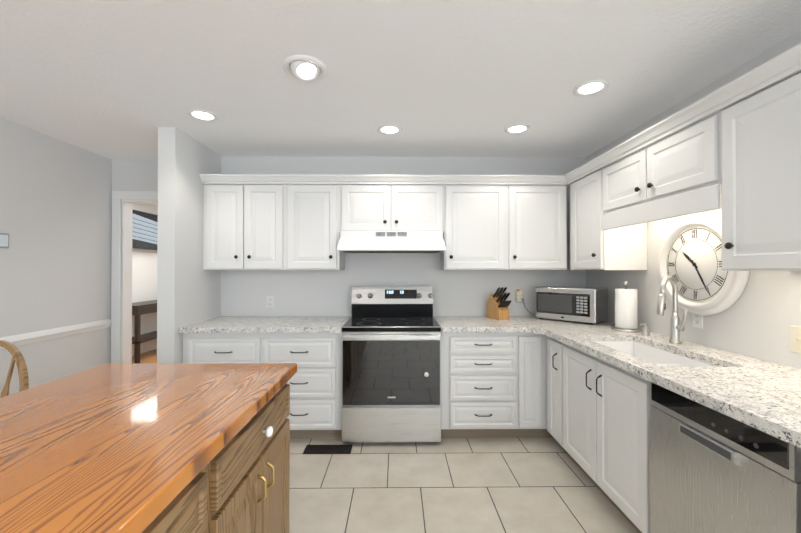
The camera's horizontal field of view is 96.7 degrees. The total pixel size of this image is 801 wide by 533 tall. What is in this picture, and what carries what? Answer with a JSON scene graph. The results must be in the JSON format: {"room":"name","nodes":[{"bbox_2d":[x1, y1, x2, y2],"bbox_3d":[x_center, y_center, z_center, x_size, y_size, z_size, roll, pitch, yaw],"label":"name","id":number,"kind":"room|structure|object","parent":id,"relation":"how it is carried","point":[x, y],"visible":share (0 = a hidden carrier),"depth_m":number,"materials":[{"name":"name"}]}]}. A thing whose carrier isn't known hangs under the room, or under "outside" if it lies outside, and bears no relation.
{"room":"kitchen","nodes":[
{"label":"kitchen","id":0,"kind":"room"},
{"bbox_2d":[0,117,111,394],"bbox_3d":[-2.853,0.146,0.396,0.120,2.420,6.400,0,0,-1],"label":"wall","id":1,"kind":"structure","parent":0,"point":[55,221],"depth_m":2.88,"materials":[{"name":"white paint"}]},
{"bbox_2d":[0,233,8,247],"bbox_3d":[-2.805,-0.183,2.468,0.020,0.105,0.160,0,0,-1],"label":"thermostat","id":2,"kind":"object","parent":1,"relation":"attached to","point":[4,240],"visible":0.96,"depth_m":2.51,"materials":[{"name":"grey plastic"}]},
{"bbox_2d":[0,319,111,348],"bbox_3d":[-2.779,0.526,0.385,0.028,0.080,6.142,0,0,-1],"label":"trim","id":3,"kind":"structure","parent":1,"relation":"attached to","point":[30,337],"depth_m":2.88,"materials":[{"name":"white wood"}]},
{"bbox_2d":[112,160,157,190],"bbox_3d":[-2.328,-0.848,3.548,0.995,0.390,0.120,0,0,-1],"label":"wall","id":4,"kind":"structure","parent":0,"point":[134,175],"depth_m":3.48,"materials":[{"name":"white paint"}]},
{"bbox_2d":[111,191,157,363],"bbox_3d":[-2.322,0.319,3.531,0.978,2.115,0.138,0,0,-1],"label":"door frame","id":5,"kind":"structure","parent":4,"relation":"attached to","point":[123,202],"depth_m":3.47,"materials":[{"name":"white wood"}]},
{"bbox_2d":[132,349,156,363],"bbox_3d":[-2.638,1.412,5.150,3.220,0.050,3.360,0,0,-1],"label":"floor","id":6,"kind":"structure","parent":0,"point":[149,356],"depth_m":5.43,"materials":[{"name":"brown wood"}]},
{"bbox_2d":[132,300,156,363],"bbox_3d":[-3.932,0.976,5.724,0.396,0.830,1.350,0,0,-1],"label":"console table","id":7,"kind":"object","parent":6,"relation":"on","point":[139,309],"visible":0.25,"depth_m":5.13,"materials":[{"name":"black wood"}]},
{"bbox_2d":[132,204,157,356],"bbox_3d":[-4.188,0.177,5.142,0.120,2.420,3.360,0,0,-1],"label":"wall","id":8,"kind":"structure","parent":0,"point":[144,274],"depth_m":5.77,"materials":[{"name":"white paint"}]},
{"bbox_2d":[132,210,157,249],"bbox_3d":[-4.081,-0.572,5.718,0.127,0.599,1.020,0,0,-1],"label":"tv","id":9,"kind":"object","parent":8,"relation":"attached to","point":[144,229],"visible":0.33,"depth_m":5.64,"materials":[{"name":"black"}]},
{"bbox_2d":[157,127,220,362],"bbox_3d":[-1.760,0.163,3.017,0.130,2.420,0.700,0,0,-1],"label":"wall","id":10,"kind":"structure","parent":0,"point":[188,290],"depth_m":2.74,"materials":[{"name":"white paint"}]},
{"bbox_2d":[0,0,800,159],"bbox_3d":[-0.496,-1.088,0.428,4.835,0.050,6.400,0,0,-1],"label":"ceiling","id":11,"kind":"structure","parent":0,"point":[117,79],"depth_m":1.90,"materials":[{"name":"white paint"}]},
{"bbox_2d":[187,109,217,120],"bbox_3d":[-1.370,-1.046,2.469,0.188,0.009,0.188,0,0,-1],"label":"recessed light","id":12,"kind":"object","parent":11,"relation":"in","point":[202,115],"visible":1,"depth_m":2.46,"materials":[{"name":"white"}]},
{"bbox_2d":[282,55,327,80],"bbox_3d":[-0.504,-1.050,1.888,0.236,0.086,0.236,0,0,-1],"label":"recessed light","id":13,"kind":"object","parent":11,"relation":"in","point":[305,68],"visible":0.98,"depth_m":1.86,"materials":[{"name":"white"}]},
{"bbox_2d":[377,124,401,134],"bbox_3d":[-0.082,-1.044,2.722,0.188,0.009,0.188,0,0,-1],"label":"recessed light","id":14,"kind":"object","parent":11,"relation":"in","point":[389,129],"visible":1,"depth_m":2.71,"materials":[{"name":"white"}]},
{"bbox_2d":[504,124,529,133],"bbox_3d":[0.888,-1.044,2.707,0.188,0.009,0.188,0,0,-1],"label":"recessed light","id":15,"kind":"object","parent":11,"relation":"in","point":[516,128],"visible":0.98,"depth_m":2.69,"materials":[{"name":"white"}]},
{"bbox_2d":[573,79,608,95],"bbox_3d":[1.119,-1.048,2.095,0.188,0.009,0.188,0,0,-1],"label":"recessed light","id":16,"kind":"object","parent":11,"relation":"in","point":[590,87],"visible":1,"depth_m":2.09,"materials":[{"name":"white"}]},
{"bbox_2d":[221,156,585,315],"bbox_3d":[0.030,0.166,3.446,3.720,2.420,0.120,0,0,-1],"label":"wall","id":17,"kind":"structure","parent":0,"point":[329,292],"depth_m":3.39,"materials":[{"name":"white paint"}]},
{"bbox_2d":[199,175,286,269],"bbox_3d":[-1.344,-0.374,3.208,0.703,0.807,0.330,0,0,-1],"label":"upper cabinet","id":18,"kind":"object","parent":17,"relation":"attached to","point":[245,216],"depth_m":3.04,"materials":[{"name":"white wood"}]},
{"bbox_2d":[266,296,273,307],"bbox_3d":[-1.234,0.336,3.366,0.072,0.118,0.010,0,0,-1],"label":"electrical outlet","id":19,"kind":"object","parent":17,"relation":"attached to","point":[269,301],"visible":1,"depth_m":3.37,"materials":[{"name":"white plastic"}]},
{"bbox_2d":[287,175,344,269],"bbox_3d":[-0.760,-0.374,3.214,0.465,0.807,0.330,0,0,-1],"label":"upper cabinet","id":20,"kind":"object","parent":17,"relation":"attached to","point":[313,237],"depth_m":3.05,"materials":[{"name":"white wood"}]},
{"bbox_2d":[337,231,445,252],"bbox_3d":[-0.074,-0.210,3.137,0.887,0.168,0.491,0,0,-1],"label":"range hood","id":21,"kind":"object","parent":17,"relation":"attached to","point":[391,242],"visible":0.98,"depth_m":2.93,"materials":[{"name":"white metal"}]},
{"bbox_2d":[339,175,446,234],"bbox_3d":[-0.075,-0.536,3.222,0.905,0.483,0.330,0,0,-1],"label":"upper cabinet","id":22,"kind":"object","parent":17,"relation":"attached to","point":[366,202],"depth_m":3.06,"materials":[{"name":"white wood"}]},
{"bbox_2d":[440,175,510,269],"bbox_3d":[0.648,-0.374,3.228,0.541,0.807,0.330,0,0,-1],"label":"upper cabinet","id":23,"kind":"object","parent":17,"relation":"attached to","point":[478,237],"depth_m":3.06,"materials":[{"name":"white wood"}]},
{"bbox_2d":[515,289,534,314],"bbox_3d":[1.201,0.338,3.364,0.221,0.254,0.064,0,0,-1],"label":"adapter","id":24,"kind":"object","parent":17,"relation":"attached to","point":[519,295],"visible":0.96,"depth_m":3.36,"materials":[{"name":"beige plastic"}]},
{"bbox_2d":[511,175,566,269],"bbox_3d":[1.180,-0.374,3.234,0.524,0.807,0.330,0,0,-1],"label":"upper cabinet","id":25,"kind":"object","parent":17,"relation":"attached to","point":[538,202],"depth_m":3.07,"materials":[{"name":"white wood"}]},
{"bbox_2d":[289,437,638,532],"bbox_3d":[-0.495,1.381,0.352,4.835,0.050,6.280,0,0,-1],"label":"floor","id":26,"kind":"structure","parent":0,"point":[499,485],"depth_m":2.17,"materials":[{"name":"beige tile"}]},
{"bbox_2d":[0,340,28,397],"bbox_3d":[-2.061,0.869,1.577,0.440,0.996,0.494,0,0,-1],"label":"chair","id":27,"kind":"object","parent":26,"relation":"on","point":[17,355],"visible":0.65,"depth_m":1.78,"materials":[{"name":"brown wood"}]},
{"bbox_2d":[136,371,296,532],"bbox_3d":[-0.890,0.923,0.580,0.871,0.870,2.140,0,0,-1],"label":"kitchen island","id":28,"kind":"object","parent":26,"relation":"on","point":[244,487],"depth_m":1.14,"materials":[{"name":"brown wood"}]},
{"bbox_2d":[0,363,296,532],"bbox_3d":[-0.915,0.478,0.571,0.890,0.071,2.176,0,0,-1],"label":"island countertop","id":29,"kind":"structure","parent":28,"relation":"on","point":[102,448],"depth_m":0.93,"materials":[{"name":"brown wood"}]},
{"bbox_2d":[178,332,261,362],"bbox_3d":[-1.386,0.941,3.054,0.615,0.864,0.620,0,0,-1],"label":"base cabinet","id":30,"kind":"object","parent":26,"relation":"on","point":[198,347],"depth_m":2.75,"materials":[{"name":"white wood"}]},
{"bbox_2d":[262,332,341,438],"bbox_3d":[-0.768,0.941,3.060,0.621,0.864,0.620,0,0,-1],"label":"base cabinet","id":31,"kind":"object","parent":26,"relation":"on","point":[316,386],"depth_m":2.75,"materials":[{"name":"white wood"}]},
{"bbox_2d":[178,316,351,331],"bbox_3d":[-1.076,0.489,3.042,1.236,0.040,0.655,0,0,-1],"label":"countertop","id":32,"kind":"structure","parent":31,"relation":"on","point":[222,323],"depth_m":2.87,"materials":[{"name":"white stone"}]},
{"bbox_2d":[303,445,351,453],"bbox_3d":[-0.542,1.368,2.664,0.350,0.005,0.135,0,0,-1],"label":"floor vent","id":33,"kind":"object","parent":26,"relation":"in","point":[327,449],"visible":1,"depth_m":2.66,"materials":[{"name":"brown metal"}]},
{"bbox_2d":[341,286,440,442],"bbox_3d":[-0.072,0.778,2.993,0.762,1.190,0.695,0,0,-1],"label":"range","id":34,"kind":"object","parent":26,"relation":"on","point":[391,363],"visible":1,"depth_m":2.70,"materials":[{"name":"silver metal"}]},
{"bbox_2d":[441,328,521,437],"bbox_3d":[0.611,0.941,3.074,0.597,0.864,0.620,0,0,-1],"label":"base cabinet","id":35,"kind":"object","parent":26,"relation":"on","point":[481,372],"depth_m":2.77,"materials":[{"name":"white wood"}]},
{"bbox_2d":[434,316,614,331],"bbox_3d":[1.042,0.489,3.064,1.460,0.040,0.655,0,0,-1],"label":"countertop","id":36,"kind":"structure","parent":35,"relation":"on","point":[447,323],"depth_m":2.87,"materials":[{"name":"white stone"}]},
{"bbox_2d":[486,287,510,319],"bbox_3d":[0.886,0.326,3.205,0.110,0.286,0.230,0,0,-21],"label":"knife block","id":37,"kind":"object","parent":36,"relation":"on","point":[497,305],"visible":1,"depth_m":3.16,"materials":[{"name":"brown wood"}]},
{"bbox_2d":[535,286,606,324],"bbox_3d":[1.478,0.324,3.100,0.294,0.287,0.500,0,-1,-44],"label":"microwave","id":38,"kind":"object","parent":36,"relation":"on","point":[580,304],"visible":1,"depth_m":2.97,"materials":[{"name":"silver metal"}]},
{"bbox_2d":[522,332,545,437],"bbox_3d":[1.001,0.941,3.079,0.185,0.864,0.620,0,0,-1],"label":"base cabinet","id":39,"kind":"object","parent":26,"relation":"on","point":[533,343],"depth_m":2.77,"materials":[{"name":"white wood"}]},
{"bbox_2d":[542,356,765,532],"bbox_3d":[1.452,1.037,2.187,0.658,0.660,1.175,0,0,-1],"label":"base cabinet","id":40,"kind":"object","parent":26,"relation":"on","point":[579,392],"depth_m":1.99,"materials":[{"name":"white wood"}]},
{"bbox_2d":[538,328,800,447],"bbox_3d":[1.436,0.480,1.584,0.703,0.040,2.313,0,0,-1],"label":"countertop","id":41,"kind":"structure","parent":40,"relation":"on","point":[763,395],"depth_m":1.47,"materials":[{"name":"white stone"}]},
{"bbox_2d":[611,281,641,331],"bbox_3d":[1.651,0.285,2.607,0.194,0.359,0.194,0,0,-1],"label":"paper towel holder","id":42,"kind":"object","parent":41,"relation":"on","point":[626,316],"visible":1,"depth_m":2.55,"materials":[{"name":"white paper"}]},
{"bbox_2d":[640,323,649,334],"bbox_3d":[1.652,0.424,2.421,0.077,0.080,0.050,0,0,-1],"label":"soap dispenser","id":43,"kind":"object","parent":41,"relation":"on","point":[645,331],"visible":0.98,"depth_m":2.41,"materials":[{"name":"silver metal"}]},
{"bbox_2d":[657,275,687,343],"bbox_3d":[1.592,0.257,2.117,0.219,0.408,0.152,0,0,-1],"label":"faucet","id":44,"kind":"object","parent":41,"relation":"on","point":[676,327],"visible":0.98,"depth_m":2.14,"materials":[{"name":"silver metal"}]},
{"bbox_2d":[649,381,800,532],"bbox_3d":[1.433,0.930,1.300,0.674,0.859,0.590,0,0,-1],"label":"dishwasher","id":45,"kind":"object","parent":26,"relation":"on","point":[712,470],"visible":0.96,"depth_m":1.26,"materials":[{"name":"grey metal"}]},
{"bbox_2d":[598,340,633,355],"bbox_3d":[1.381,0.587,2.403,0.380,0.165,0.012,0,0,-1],"label":"sink","id":46,"kind":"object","parent":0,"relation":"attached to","point":[622,345],"depth_m":2.40,"materials":[{"name":"white ceramic"}]},
{"bbox_2d":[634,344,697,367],"bbox_3d":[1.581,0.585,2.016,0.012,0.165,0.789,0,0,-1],"label":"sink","id":47,"kind":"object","parent":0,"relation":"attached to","point":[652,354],"depth_m":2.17,"materials":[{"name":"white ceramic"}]},
{"bbox_2d":[662,364,681,367],"bbox_3d":[1.385,0.610,2.009,0.380,0.115,0.025,0,0,-1],"label":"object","id":48,"kind":"structure","parent":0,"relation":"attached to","point":[663,365],"depth_m":2.00,"materials":[{"name":"white ceramic"}]},
{"bbox_2d":[585,30,800,368],"bbox_3d":[1.863,0.146,0.324,0.120,2.420,6.160,0,0,-1],"label":"wall","id":49,"kind":"structure","parent":0,"point":[759,317],"depth_m":1.93,"materials":[{"name":"white paint"}]},
{"bbox_2d":[567,159,650,269],"bbox_3d":[1.610,-0.377,2.819,0.330,0.807,0.508,0,0,-1],"label":"upper cabinet","id":50,"kind":"object","parent":49,"relation":"attached to","point":[597,242],"depth_m":2.61,"materials":[{"name":"white wood"}]},
{"bbox_2d":[599,91,714,214],"bbox_3d":[1.617,-0.582,2.104,0.330,0.407,0.925,0,0,-1],"label":"upper cabinet","id":51,"kind":"object","parent":49,"relation":"attached to","point":[670,165],"depth_m":1.95,"materials":[{"name":"white wood"}]},
{"bbox_2d":[692,314,702,328],"bbox_3d":[1.778,0.308,2.133,0.010,0.118,0.072,0,0,-1],"label":"outlet","id":52,"kind":"object","parent":49,"relation":"attached to","point":[697,320],"visible":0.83,"depth_m":2.13,"materials":[{"name":"white plastic"}]},
{"bbox_2d":[658,213,749,315],"bbox_3d":[1.751,-0.013,2.114,0.062,0.604,0.604,0,0,-1],"label":"wall clock","id":53,"kind":"object","parent":49,"relation":"attached to","point":[690,258],"visible":0.9,"depth_m":2.08,"materials":[{"name":"white plastic"}]},
{"bbox_2d":[711,43,800,270],"bbox_3d":[1.626,-0.387,1.263,0.330,0.807,0.755,0,0,-1],"label":"upper cabinet","id":54,"kind":"object","parent":49,"relation":"attached to","point":[732,150],"depth_m":1.44,"materials":[{"name":"white wood"}]},
{"bbox_2d":[790,325,800,353],"bbox_3d":[1.780,0.329,1.593,0.018,0.120,0.074,0,0,-1],"label":"light switch","id":55,"kind":"object","parent":49,"relation":"attached to","point":[795,339],"visible":1,"depth_m":1.61,"materials":[{"name":"beige plastic"}]}
]}

